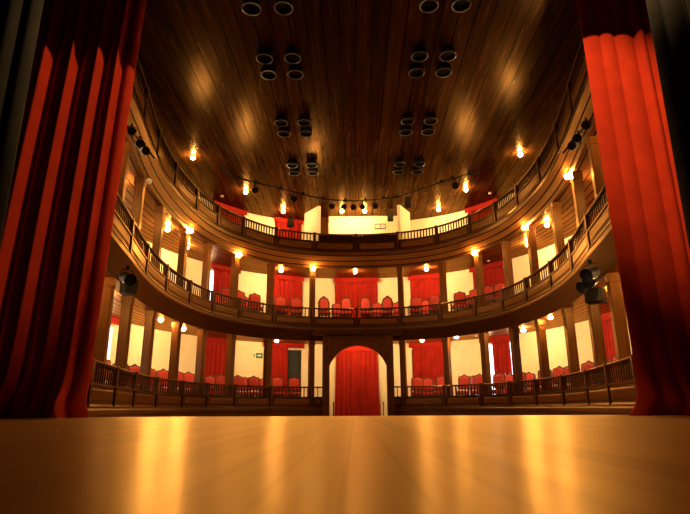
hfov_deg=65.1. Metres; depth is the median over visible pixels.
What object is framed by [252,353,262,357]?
exit sign
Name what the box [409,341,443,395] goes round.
door curtain
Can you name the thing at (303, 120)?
recessed light
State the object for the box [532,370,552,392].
carved chair
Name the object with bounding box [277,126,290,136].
recessed light
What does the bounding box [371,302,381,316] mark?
carved chair
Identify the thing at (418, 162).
recessed light
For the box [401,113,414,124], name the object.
recessed light
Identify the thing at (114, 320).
door curtain
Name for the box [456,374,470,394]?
carved chair
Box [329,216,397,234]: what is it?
wall
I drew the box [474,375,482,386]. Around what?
cushion
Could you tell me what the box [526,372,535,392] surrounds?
carved chair
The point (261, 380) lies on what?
carved chair
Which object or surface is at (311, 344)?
column
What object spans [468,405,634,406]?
floor
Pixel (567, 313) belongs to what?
column
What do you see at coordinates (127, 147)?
column
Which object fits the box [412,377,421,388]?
cushion
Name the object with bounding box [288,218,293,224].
grille
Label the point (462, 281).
wall
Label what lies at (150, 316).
column
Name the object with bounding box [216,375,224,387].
cushion
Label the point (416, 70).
recessed light
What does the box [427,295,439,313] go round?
carved chair
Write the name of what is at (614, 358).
carved chair
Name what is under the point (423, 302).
cushion
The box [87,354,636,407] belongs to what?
balustrade
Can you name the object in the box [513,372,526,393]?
carved chair
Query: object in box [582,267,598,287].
spotlight
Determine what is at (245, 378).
carved chair
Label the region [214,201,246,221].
door curtain
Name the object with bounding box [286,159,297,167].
recessed light
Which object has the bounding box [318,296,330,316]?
carved chair
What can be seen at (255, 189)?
spotlight
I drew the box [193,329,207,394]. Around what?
column
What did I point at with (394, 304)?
cushion
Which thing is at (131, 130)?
spotlight
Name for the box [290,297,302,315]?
carved chair
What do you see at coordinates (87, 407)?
floor
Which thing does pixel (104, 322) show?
column
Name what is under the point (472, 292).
cushion
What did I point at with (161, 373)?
cushion
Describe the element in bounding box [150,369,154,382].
cushion
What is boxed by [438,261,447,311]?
column
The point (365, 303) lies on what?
cushion
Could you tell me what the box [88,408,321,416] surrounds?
plinth
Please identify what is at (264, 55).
recessed light
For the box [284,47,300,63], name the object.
recessed light
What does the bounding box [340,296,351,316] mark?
carved chair
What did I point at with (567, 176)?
lamp
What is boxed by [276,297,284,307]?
cushion
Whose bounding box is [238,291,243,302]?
cushion
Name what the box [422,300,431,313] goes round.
carved chair
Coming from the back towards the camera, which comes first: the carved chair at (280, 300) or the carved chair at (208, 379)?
the carved chair at (280, 300)
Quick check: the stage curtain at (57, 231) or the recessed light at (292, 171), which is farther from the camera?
the recessed light at (292, 171)
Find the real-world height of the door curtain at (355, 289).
2.378 m
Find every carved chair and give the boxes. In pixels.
[129,364,149,391]
[150,368,164,392]
[156,368,167,392]
[177,370,189,393]
[184,371,194,394]
[205,375,219,395]
[214,374,224,395]
[220,287,229,304]
[234,375,246,395]
[238,290,247,309]
[239,377,248,390]
[247,376,261,395]
[249,293,263,311]
[258,378,262,394]
[271,376,284,396]
[274,296,287,314]
[288,377,301,396]
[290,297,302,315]
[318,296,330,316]
[331,303,342,316]
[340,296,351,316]
[360,296,371,316]
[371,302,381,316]
[381,296,392,316]
[393,301,397,315]
[409,296,421,314]
[411,376,423,395]
[421,377,433,395]
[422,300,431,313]
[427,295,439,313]
[434,375,443,395]
[451,291,465,310]
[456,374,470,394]
[465,288,476,306]
[470,373,482,394]
[484,285,492,302]
[490,282,504,301]
[492,372,505,393]
[499,373,512,393]
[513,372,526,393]
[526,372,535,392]
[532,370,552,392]
[552,366,563,390]
[556,366,570,390]
[581,360,593,382]
[612,356,618,382]
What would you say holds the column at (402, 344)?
on the floor at (584, 405)
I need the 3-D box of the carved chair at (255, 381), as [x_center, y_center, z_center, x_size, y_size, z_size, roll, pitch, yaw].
[-3.654,5.354,21.791,0.566,1.145,0.590,6,-17,-22]
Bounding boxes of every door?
[262,350,300,396]
[321,217,327,235]
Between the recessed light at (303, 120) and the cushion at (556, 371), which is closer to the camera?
the recessed light at (303, 120)
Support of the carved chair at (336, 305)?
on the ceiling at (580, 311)
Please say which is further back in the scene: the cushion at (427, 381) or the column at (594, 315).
the cushion at (427, 381)
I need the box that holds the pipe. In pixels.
[219,158,479,201]
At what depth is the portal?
22.29 m
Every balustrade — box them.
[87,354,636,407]
[112,184,610,326]
[133,38,587,251]
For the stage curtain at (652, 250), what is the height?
11.506 m
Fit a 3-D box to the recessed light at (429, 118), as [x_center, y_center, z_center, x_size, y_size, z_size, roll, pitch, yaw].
[2.678,-4.339,16.875,0.432,0.226,0.432,-1,-16,1]
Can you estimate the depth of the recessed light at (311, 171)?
20.54 m
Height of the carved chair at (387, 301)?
1.264 m
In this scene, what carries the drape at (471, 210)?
hanging from the door curtain at (470, 210)
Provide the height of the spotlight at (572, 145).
0.319 m
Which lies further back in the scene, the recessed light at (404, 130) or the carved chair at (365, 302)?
the carved chair at (365, 302)
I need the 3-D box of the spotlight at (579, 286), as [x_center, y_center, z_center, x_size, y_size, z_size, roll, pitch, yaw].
[5.411,0.597,12.136,0.405,0.463,0.313,5,-17,-19]
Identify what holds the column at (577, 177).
on the ceiling at (580, 311)
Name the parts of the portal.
cornice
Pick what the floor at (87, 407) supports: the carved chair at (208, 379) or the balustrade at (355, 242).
the carved chair at (208, 379)
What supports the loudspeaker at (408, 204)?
hanging from the pipe
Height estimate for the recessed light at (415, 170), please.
0.226 m
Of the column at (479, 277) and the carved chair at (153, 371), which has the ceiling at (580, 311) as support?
the column at (479, 277)
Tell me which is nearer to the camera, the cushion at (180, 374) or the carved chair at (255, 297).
the cushion at (180, 374)
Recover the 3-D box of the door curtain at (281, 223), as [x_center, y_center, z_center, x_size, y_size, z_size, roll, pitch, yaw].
[-2.729,-0.914,25.908,1.458,1.908,0.214,6,-17,-20]
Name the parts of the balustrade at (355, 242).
panel, post, panel, post, panel, post, panel, post, panel, post, panel, post, panel, post, panel, post, panel, post, panel, post, panel, post, panel, post, panel, post, panel, post, panel, post, panel, post, panel, post, panel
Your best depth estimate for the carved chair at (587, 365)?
15.59 m
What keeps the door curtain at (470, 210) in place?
hanging from the ceiling at (503, 93)
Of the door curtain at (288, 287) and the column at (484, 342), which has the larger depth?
the door curtain at (288, 287)
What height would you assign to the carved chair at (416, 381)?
1.145 m
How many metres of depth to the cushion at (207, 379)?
21.53 m
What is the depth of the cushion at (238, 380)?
21.52 m
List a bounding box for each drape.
[0,0,43,246]
[204,342,226,395]
[213,268,230,292]
[271,347,287,396]
[468,207,491,220]
[492,340,512,389]
[646,0,689,249]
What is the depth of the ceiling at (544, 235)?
20.96 m
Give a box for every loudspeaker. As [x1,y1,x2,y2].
[119,281,137,294]
[287,218,293,229]
[387,211,392,221]
[405,196,411,208]
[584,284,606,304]
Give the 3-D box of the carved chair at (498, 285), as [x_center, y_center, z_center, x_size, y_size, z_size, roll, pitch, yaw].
[5.931,1.475,20.879,0.566,1.145,0.590,-11,-19,34]
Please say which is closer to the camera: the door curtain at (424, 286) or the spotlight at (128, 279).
the spotlight at (128, 279)
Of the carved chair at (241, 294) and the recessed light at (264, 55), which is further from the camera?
the carved chair at (241, 294)
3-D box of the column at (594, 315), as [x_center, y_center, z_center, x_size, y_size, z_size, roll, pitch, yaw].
[6.141,2.136,13.100,0.300,2.580,0.300,-3,-16,9]
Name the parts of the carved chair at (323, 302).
frame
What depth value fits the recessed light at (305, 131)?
17.53 m
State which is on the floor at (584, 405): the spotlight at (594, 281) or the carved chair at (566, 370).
the carved chair at (566, 370)
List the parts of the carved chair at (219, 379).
frame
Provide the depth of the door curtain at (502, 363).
22.21 m
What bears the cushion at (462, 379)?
on the carved chair at (464, 379)
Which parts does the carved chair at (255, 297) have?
frame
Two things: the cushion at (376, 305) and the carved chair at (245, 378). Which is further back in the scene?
the cushion at (376, 305)
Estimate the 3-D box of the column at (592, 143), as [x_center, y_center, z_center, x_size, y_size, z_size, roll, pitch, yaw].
[5.708,-1.600,12.100,0.290,2.340,0.290,-3,-16,11]
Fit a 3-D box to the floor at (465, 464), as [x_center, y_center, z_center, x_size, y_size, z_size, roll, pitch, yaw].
[0.148,0.870,2.428,20.000,0.120,13.150,-1,-16,1]
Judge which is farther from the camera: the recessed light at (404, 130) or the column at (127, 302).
the recessed light at (404, 130)
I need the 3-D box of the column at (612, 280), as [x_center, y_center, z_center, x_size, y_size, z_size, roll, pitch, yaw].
[5.723,1.607,11.203,0.300,2.580,0.300,-3,-16,11]
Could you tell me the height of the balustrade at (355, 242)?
0.840 m
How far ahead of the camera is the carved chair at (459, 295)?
22.69 m
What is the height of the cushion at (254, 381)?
0.476 m
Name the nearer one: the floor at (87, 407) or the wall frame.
the floor at (87, 407)
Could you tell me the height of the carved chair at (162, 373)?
1.145 m
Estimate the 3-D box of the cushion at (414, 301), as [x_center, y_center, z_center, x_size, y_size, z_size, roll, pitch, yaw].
[3.132,2.015,23.787,0.418,0.477,0.094,-4,-16,14]
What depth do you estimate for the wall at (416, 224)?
25.75 m
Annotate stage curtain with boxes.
[0,0,145,417]
[577,0,689,415]
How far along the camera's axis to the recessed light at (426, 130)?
17.48 m
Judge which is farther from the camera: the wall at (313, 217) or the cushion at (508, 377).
the wall at (313, 217)
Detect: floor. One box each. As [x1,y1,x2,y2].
[0,415,689,513]
[87,407,321,407]
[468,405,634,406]
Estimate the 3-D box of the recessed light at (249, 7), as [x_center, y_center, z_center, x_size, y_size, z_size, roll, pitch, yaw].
[-2.093,-5.651,12.108,0.432,0.226,0.432,-1,-16,1]
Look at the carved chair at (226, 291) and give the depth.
21.75 m
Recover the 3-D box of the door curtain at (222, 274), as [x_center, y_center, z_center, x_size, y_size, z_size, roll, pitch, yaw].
[-5.272,1.553,23.346,0.224,2.378,1.694,-13,-20,39]
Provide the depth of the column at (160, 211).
16.29 m
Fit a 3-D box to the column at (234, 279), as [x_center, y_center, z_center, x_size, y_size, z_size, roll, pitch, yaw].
[-4.383,1.041,21.386,0.290,2.340,0.290,-11,-19,33]
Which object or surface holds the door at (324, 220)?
in the wall at (340, 224)
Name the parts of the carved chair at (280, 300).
frame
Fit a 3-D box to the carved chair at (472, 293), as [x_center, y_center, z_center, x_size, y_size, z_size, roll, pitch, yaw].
[5.225,1.772,21.933,0.566,1.145,0.590,-10,-19,32]
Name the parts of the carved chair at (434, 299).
frame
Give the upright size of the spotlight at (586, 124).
0.319 m
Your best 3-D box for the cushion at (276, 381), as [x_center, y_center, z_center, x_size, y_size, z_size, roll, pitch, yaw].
[-2.825,5.301,22.633,0.418,0.476,0.094,4,-16,-14]
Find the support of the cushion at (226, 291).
on the carved chair at (226, 291)
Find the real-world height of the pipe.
0.550 m
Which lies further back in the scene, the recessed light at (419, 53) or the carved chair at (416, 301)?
the carved chair at (416, 301)
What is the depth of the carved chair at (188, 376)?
19.42 m
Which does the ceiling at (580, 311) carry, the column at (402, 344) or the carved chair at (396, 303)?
the carved chair at (396, 303)
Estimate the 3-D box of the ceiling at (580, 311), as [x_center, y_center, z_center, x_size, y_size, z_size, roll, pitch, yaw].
[0.397,1.488,17.321,16.632,0.750,17.027,-1,-16,1]
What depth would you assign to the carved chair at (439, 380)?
22.41 m
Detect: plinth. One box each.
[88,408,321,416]
[395,406,633,415]
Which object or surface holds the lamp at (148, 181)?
attached to the column at (139, 182)
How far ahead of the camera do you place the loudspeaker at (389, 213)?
24.77 m
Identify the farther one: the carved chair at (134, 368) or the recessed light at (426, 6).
the carved chair at (134, 368)
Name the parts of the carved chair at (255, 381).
frame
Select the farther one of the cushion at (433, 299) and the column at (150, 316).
the cushion at (433, 299)
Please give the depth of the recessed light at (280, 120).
16.90 m
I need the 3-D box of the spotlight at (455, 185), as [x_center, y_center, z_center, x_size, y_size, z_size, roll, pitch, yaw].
[4.153,-2.722,20.244,0.313,0.463,0.405,-5,-16,17]
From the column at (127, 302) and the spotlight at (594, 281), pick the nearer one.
the spotlight at (594, 281)
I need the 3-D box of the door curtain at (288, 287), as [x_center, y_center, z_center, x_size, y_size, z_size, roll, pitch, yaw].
[-2.767,2.020,25.058,1.776,2.378,0.230,6,-17,-21]
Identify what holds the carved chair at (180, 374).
on the floor at (87, 407)
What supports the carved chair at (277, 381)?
on the floor at (87, 407)
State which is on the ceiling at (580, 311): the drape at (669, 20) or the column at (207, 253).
the column at (207, 253)
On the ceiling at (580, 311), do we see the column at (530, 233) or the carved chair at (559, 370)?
the column at (530, 233)
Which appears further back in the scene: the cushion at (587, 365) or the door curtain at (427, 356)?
the door curtain at (427, 356)
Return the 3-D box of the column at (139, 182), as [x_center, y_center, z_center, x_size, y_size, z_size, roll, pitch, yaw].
[-5.484,-0.967,14.187,0.290,2.340,0.290,2,-16,-7]
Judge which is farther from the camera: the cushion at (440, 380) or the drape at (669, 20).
the cushion at (440, 380)
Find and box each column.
[93,277,116,382]
[115,295,134,369]
[116,142,130,213]
[131,177,145,230]
[140,310,156,390]
[152,206,165,269]
[168,322,182,393]
[177,228,188,287]
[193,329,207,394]
[200,243,212,299]
[224,334,236,395]
[229,254,239,306]
[263,339,272,396]
[266,263,274,313]
[308,341,314,396]
[309,267,315,316]
[397,267,403,315]
[399,340,406,395]
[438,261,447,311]
[442,338,451,395]
[473,252,485,304]
[479,333,492,394]
[501,240,514,296]
[508,327,523,393]
[525,225,539,285]
[534,319,550,391]
[549,202,565,265]
[561,307,580,387]
[570,172,586,226]
[586,136,605,210]
[587,304,606,383]
[604,272,630,379]
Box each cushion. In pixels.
[129,366,139,377]
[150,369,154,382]
[158,370,167,384]
[178,372,182,385]
[184,373,193,386]
[205,377,214,388]
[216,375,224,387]
[222,288,229,299]
[234,376,242,388]
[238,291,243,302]
[248,377,258,388]
[250,294,259,304]
[273,378,282,388]
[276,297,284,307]
[289,378,298,388]
[291,298,300,308]
[320,299,327,307]
[333,304,339,313]
[342,299,349,307]
[361,299,369,307]
[373,303,381,312]
[383,298,391,309]
[393,303,397,312]
[411,298,420,307]
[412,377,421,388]
[422,301,428,310]
[424,378,431,388]
[430,296,438,306]
[437,377,443,388]
[455,292,463,303]
[459,376,469,387]
[470,289,476,300]
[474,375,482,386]
[484,286,492,297]
[494,283,504,294]
[494,374,503,386]
[506,375,512,386]
[526,373,533,385]
[553,368,563,382]
[565,367,569,380]
[582,362,593,378]
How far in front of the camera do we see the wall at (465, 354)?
21.77 m
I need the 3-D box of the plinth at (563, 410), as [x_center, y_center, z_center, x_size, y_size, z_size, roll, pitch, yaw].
[4.878,4.888,15.494,3.042,1.140,14.216,3,-16,-12]
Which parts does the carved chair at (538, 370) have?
frame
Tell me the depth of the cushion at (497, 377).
20.52 m
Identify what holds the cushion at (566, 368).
on the carved chair at (566, 370)
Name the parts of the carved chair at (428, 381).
frame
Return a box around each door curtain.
[111,316,119,324]
[204,337,235,395]
[211,262,240,292]
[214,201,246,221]
[262,342,303,396]
[273,274,303,315]
[274,217,302,238]
[333,277,378,316]
[334,346,380,415]
[408,273,439,314]
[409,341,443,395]
[465,198,497,220]
[469,260,504,287]
[479,335,512,389]
[601,312,618,378]
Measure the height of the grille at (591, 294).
0.260 m
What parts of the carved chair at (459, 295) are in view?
frame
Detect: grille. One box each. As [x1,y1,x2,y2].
[125,281,137,291]
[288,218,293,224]
[388,211,392,218]
[405,196,410,205]
[584,288,600,301]
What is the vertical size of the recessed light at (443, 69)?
0.226 m
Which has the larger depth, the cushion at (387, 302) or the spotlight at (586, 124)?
the cushion at (387, 302)
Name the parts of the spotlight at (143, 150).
spotlight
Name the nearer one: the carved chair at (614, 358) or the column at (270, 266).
the carved chair at (614, 358)
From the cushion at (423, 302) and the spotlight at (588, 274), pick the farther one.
the cushion at (423, 302)
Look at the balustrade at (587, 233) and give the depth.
17.84 m
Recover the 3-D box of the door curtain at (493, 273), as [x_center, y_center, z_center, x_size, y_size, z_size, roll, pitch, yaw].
[6.197,1.469,23.227,0.232,2.378,1.806,12,-20,-38]
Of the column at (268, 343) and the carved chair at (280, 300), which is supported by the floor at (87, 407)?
the column at (268, 343)
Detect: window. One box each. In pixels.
[210,271,213,293]
[489,345,512,389]
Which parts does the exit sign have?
plate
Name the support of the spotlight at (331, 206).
hanging from the pipe
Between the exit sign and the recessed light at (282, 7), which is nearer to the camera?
the recessed light at (282, 7)
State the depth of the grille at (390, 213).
24.76 m
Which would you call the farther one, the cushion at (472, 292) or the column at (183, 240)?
the cushion at (472, 292)
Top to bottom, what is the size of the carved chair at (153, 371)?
1.145 m
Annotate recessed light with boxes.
[242,0,260,15]
[256,48,272,63]
[261,65,276,79]
[274,0,292,14]
[274,115,287,126]
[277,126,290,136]
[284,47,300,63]
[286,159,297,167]
[287,64,303,79]
[289,167,299,175]
[297,114,310,125]
[299,126,312,136]
[306,159,317,167]
[308,167,318,175]
[393,166,403,174]
[394,157,405,166]
[399,125,411,135]
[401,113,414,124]
[409,63,424,77]
[411,46,427,61]
[412,166,422,174]
[414,157,424,166]
[419,0,438,12]
[421,124,434,135]
[424,113,437,124]
[435,62,451,77]
[439,45,456,61]
[452,0,470,12]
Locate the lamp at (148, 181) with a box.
[145,178,151,184]
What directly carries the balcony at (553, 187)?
attached to the wall at (462, 281)
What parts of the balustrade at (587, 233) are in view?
panel, post, panel, post, panel, post, panel, post, panel, post, panel, post, panel, post, panel, post, panel, post, panel, post, panel, post, panel, post, panel, post, panel, post, panel, post, panel, post, panel, post, panel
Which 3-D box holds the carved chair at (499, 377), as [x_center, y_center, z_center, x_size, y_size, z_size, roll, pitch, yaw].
[5.728,4.898,20.306,0.566,1.145,0.590,-13,-20,37]
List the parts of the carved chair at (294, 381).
frame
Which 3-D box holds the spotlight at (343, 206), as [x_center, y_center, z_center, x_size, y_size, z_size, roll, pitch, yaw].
[-0.052,-2.117,22.409,0.285,0.422,0.369,-1,-16,1]
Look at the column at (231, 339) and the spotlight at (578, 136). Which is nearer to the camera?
the spotlight at (578, 136)
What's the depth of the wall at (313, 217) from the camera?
24.61 m
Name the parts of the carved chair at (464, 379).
frame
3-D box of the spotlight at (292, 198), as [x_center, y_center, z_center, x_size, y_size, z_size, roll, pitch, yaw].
[-2.066,-2.353,21.467,0.313,0.463,0.405,4,-16,-16]
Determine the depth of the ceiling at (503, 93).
15.84 m
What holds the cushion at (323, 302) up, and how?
on the carved chair at (323, 302)
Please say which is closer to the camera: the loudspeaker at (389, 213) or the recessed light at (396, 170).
the recessed light at (396, 170)
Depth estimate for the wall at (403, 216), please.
24.48 m
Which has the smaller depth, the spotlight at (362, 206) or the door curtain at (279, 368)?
the spotlight at (362, 206)
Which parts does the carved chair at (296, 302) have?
frame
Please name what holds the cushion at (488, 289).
on the carved chair at (488, 289)
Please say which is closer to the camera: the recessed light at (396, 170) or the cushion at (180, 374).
the cushion at (180, 374)
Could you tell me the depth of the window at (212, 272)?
23.28 m
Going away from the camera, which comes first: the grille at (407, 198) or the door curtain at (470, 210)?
the grille at (407, 198)
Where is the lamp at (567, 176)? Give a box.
[564,173,571,179]
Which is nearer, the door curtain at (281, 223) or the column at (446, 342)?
the column at (446, 342)
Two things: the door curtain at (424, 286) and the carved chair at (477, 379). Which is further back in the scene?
the door curtain at (424, 286)
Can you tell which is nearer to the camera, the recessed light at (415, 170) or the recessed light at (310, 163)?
the recessed light at (310, 163)
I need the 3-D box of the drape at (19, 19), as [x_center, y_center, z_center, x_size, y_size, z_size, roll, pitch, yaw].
[-5.612,-3.652,7.754,2.518,11.501,0.275,-1,-16,1]
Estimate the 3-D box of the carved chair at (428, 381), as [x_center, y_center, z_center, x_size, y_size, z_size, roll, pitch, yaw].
[3.563,5.759,23.353,0.566,1.145,0.590,-4,-16,14]
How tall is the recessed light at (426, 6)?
0.226 m
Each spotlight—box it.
[119,265,136,285]
[127,123,136,134]
[134,136,149,154]
[251,183,258,192]
[289,192,296,201]
[329,200,335,208]
[340,201,346,209]
[350,201,356,209]
[359,201,365,209]
[372,200,378,208]
[452,179,459,188]
[567,137,578,149]
[573,130,583,141]
[576,281,592,292]
[579,259,599,281]
[581,118,591,129]
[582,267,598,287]
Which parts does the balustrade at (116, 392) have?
post, panel, post, panel, post, panel, post, panel, post, panel, sill, moulding, post, handrail, panel, post, panel, post, panel, post, post, panel, post, panel, post, panel, post, handrail, sill, moulding, panel, post, panel, post, panel, post, panel, post, panel, post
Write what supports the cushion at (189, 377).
on the carved chair at (188, 376)
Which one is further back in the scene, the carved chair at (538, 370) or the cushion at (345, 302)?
the cushion at (345, 302)
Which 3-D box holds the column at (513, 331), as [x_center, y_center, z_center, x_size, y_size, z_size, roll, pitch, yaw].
[6.016,3.761,18.911,0.300,2.580,0.300,5,-16,-17]
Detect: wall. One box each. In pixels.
[107,311,631,404]
[147,235,576,316]
[199,193,514,239]
[304,206,320,240]
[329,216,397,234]
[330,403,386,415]
[397,205,410,239]
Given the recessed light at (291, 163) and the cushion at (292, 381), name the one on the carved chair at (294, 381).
the cushion at (292, 381)
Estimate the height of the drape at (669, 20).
11.501 m
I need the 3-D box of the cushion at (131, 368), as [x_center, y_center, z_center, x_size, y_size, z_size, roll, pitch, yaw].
[-6.221,3.465,16.015,0.094,0.476,0.418,-11,-19,34]
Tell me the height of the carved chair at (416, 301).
1.145 m
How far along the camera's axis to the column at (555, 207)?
16.07 m
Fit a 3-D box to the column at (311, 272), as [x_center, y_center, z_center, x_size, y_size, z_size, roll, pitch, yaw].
[-1.429,1.627,23.526,0.290,2.340,0.290,4,-16,-15]
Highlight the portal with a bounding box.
[312,329,403,415]
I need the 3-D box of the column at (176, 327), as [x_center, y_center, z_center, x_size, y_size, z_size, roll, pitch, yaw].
[-5.513,3.395,17.421,0.300,2.580,0.300,-2,-16,7]
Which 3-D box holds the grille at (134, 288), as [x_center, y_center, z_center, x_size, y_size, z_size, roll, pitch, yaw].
[-4.612,0.624,11.648,0.260,0.240,0.012,13,-21,-40]
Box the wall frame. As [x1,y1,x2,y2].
[375,224,385,228]
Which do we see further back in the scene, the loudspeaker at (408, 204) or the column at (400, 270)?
the column at (400, 270)
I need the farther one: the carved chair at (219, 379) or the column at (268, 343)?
the column at (268, 343)
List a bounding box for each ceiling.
[112,286,624,343]
[124,160,595,277]
[138,0,581,222]
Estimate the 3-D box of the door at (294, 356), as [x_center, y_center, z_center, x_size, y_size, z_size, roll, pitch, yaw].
[-2.870,5.402,24.341,1.821,2.420,0.093,6,-17,-21]
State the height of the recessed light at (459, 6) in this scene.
0.226 m
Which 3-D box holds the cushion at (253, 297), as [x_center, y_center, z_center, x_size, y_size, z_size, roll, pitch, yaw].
[-3.820,1.798,22.904,0.418,0.477,0.094,7,-17,-24]
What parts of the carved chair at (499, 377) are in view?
frame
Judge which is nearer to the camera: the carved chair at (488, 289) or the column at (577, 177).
the column at (577, 177)
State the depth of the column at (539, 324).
17.22 m
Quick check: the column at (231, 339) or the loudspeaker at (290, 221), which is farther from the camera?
the loudspeaker at (290, 221)
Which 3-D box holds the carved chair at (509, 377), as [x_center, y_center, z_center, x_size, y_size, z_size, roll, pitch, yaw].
[6.324,5.094,21.017,0.566,1.145,0.590,-13,-20,38]
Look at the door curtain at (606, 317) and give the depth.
17.02 m
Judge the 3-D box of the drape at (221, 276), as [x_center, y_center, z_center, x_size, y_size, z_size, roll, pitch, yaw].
[-5.228,1.622,23.413,0.143,2.280,1.319,-13,-20,39]
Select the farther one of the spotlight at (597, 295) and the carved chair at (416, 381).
the carved chair at (416, 381)
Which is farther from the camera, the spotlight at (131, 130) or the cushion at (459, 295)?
the cushion at (459, 295)
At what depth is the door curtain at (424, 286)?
25.17 m
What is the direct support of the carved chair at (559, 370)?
on the floor at (584, 405)
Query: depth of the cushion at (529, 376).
20.41 m
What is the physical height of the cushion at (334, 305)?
0.477 m
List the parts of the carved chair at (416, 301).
frame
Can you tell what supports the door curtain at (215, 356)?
hanging from the ceiling at (580, 311)
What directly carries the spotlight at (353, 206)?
hanging from the pipe
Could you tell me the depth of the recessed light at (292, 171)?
20.49 m
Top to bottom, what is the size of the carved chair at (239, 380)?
1.145 m
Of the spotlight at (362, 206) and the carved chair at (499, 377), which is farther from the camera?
the spotlight at (362, 206)
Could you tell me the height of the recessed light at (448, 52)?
0.226 m
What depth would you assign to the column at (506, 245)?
19.79 m
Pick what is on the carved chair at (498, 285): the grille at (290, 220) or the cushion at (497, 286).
the cushion at (497, 286)
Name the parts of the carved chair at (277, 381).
frame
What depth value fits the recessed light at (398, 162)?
19.76 m
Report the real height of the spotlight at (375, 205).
0.422 m
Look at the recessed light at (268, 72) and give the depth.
14.48 m
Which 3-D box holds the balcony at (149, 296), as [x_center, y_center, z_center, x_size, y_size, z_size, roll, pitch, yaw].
[0.382,1.397,16.456,12.332,0.700,14.442,-1,-16,1]
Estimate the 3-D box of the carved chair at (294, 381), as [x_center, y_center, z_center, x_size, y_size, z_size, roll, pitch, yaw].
[-2.116,5.591,22.664,0.566,1.145,0.590,3,-16,-11]
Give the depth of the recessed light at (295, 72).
14.45 m
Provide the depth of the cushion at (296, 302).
23.85 m
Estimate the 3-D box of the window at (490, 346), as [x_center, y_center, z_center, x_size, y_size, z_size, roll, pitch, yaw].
[6.580,4.774,22.243,0.081,2.420,1.725,11,-19,-36]
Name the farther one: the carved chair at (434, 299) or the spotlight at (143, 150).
the carved chair at (434, 299)
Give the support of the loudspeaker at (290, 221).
on the balustrade at (355, 242)

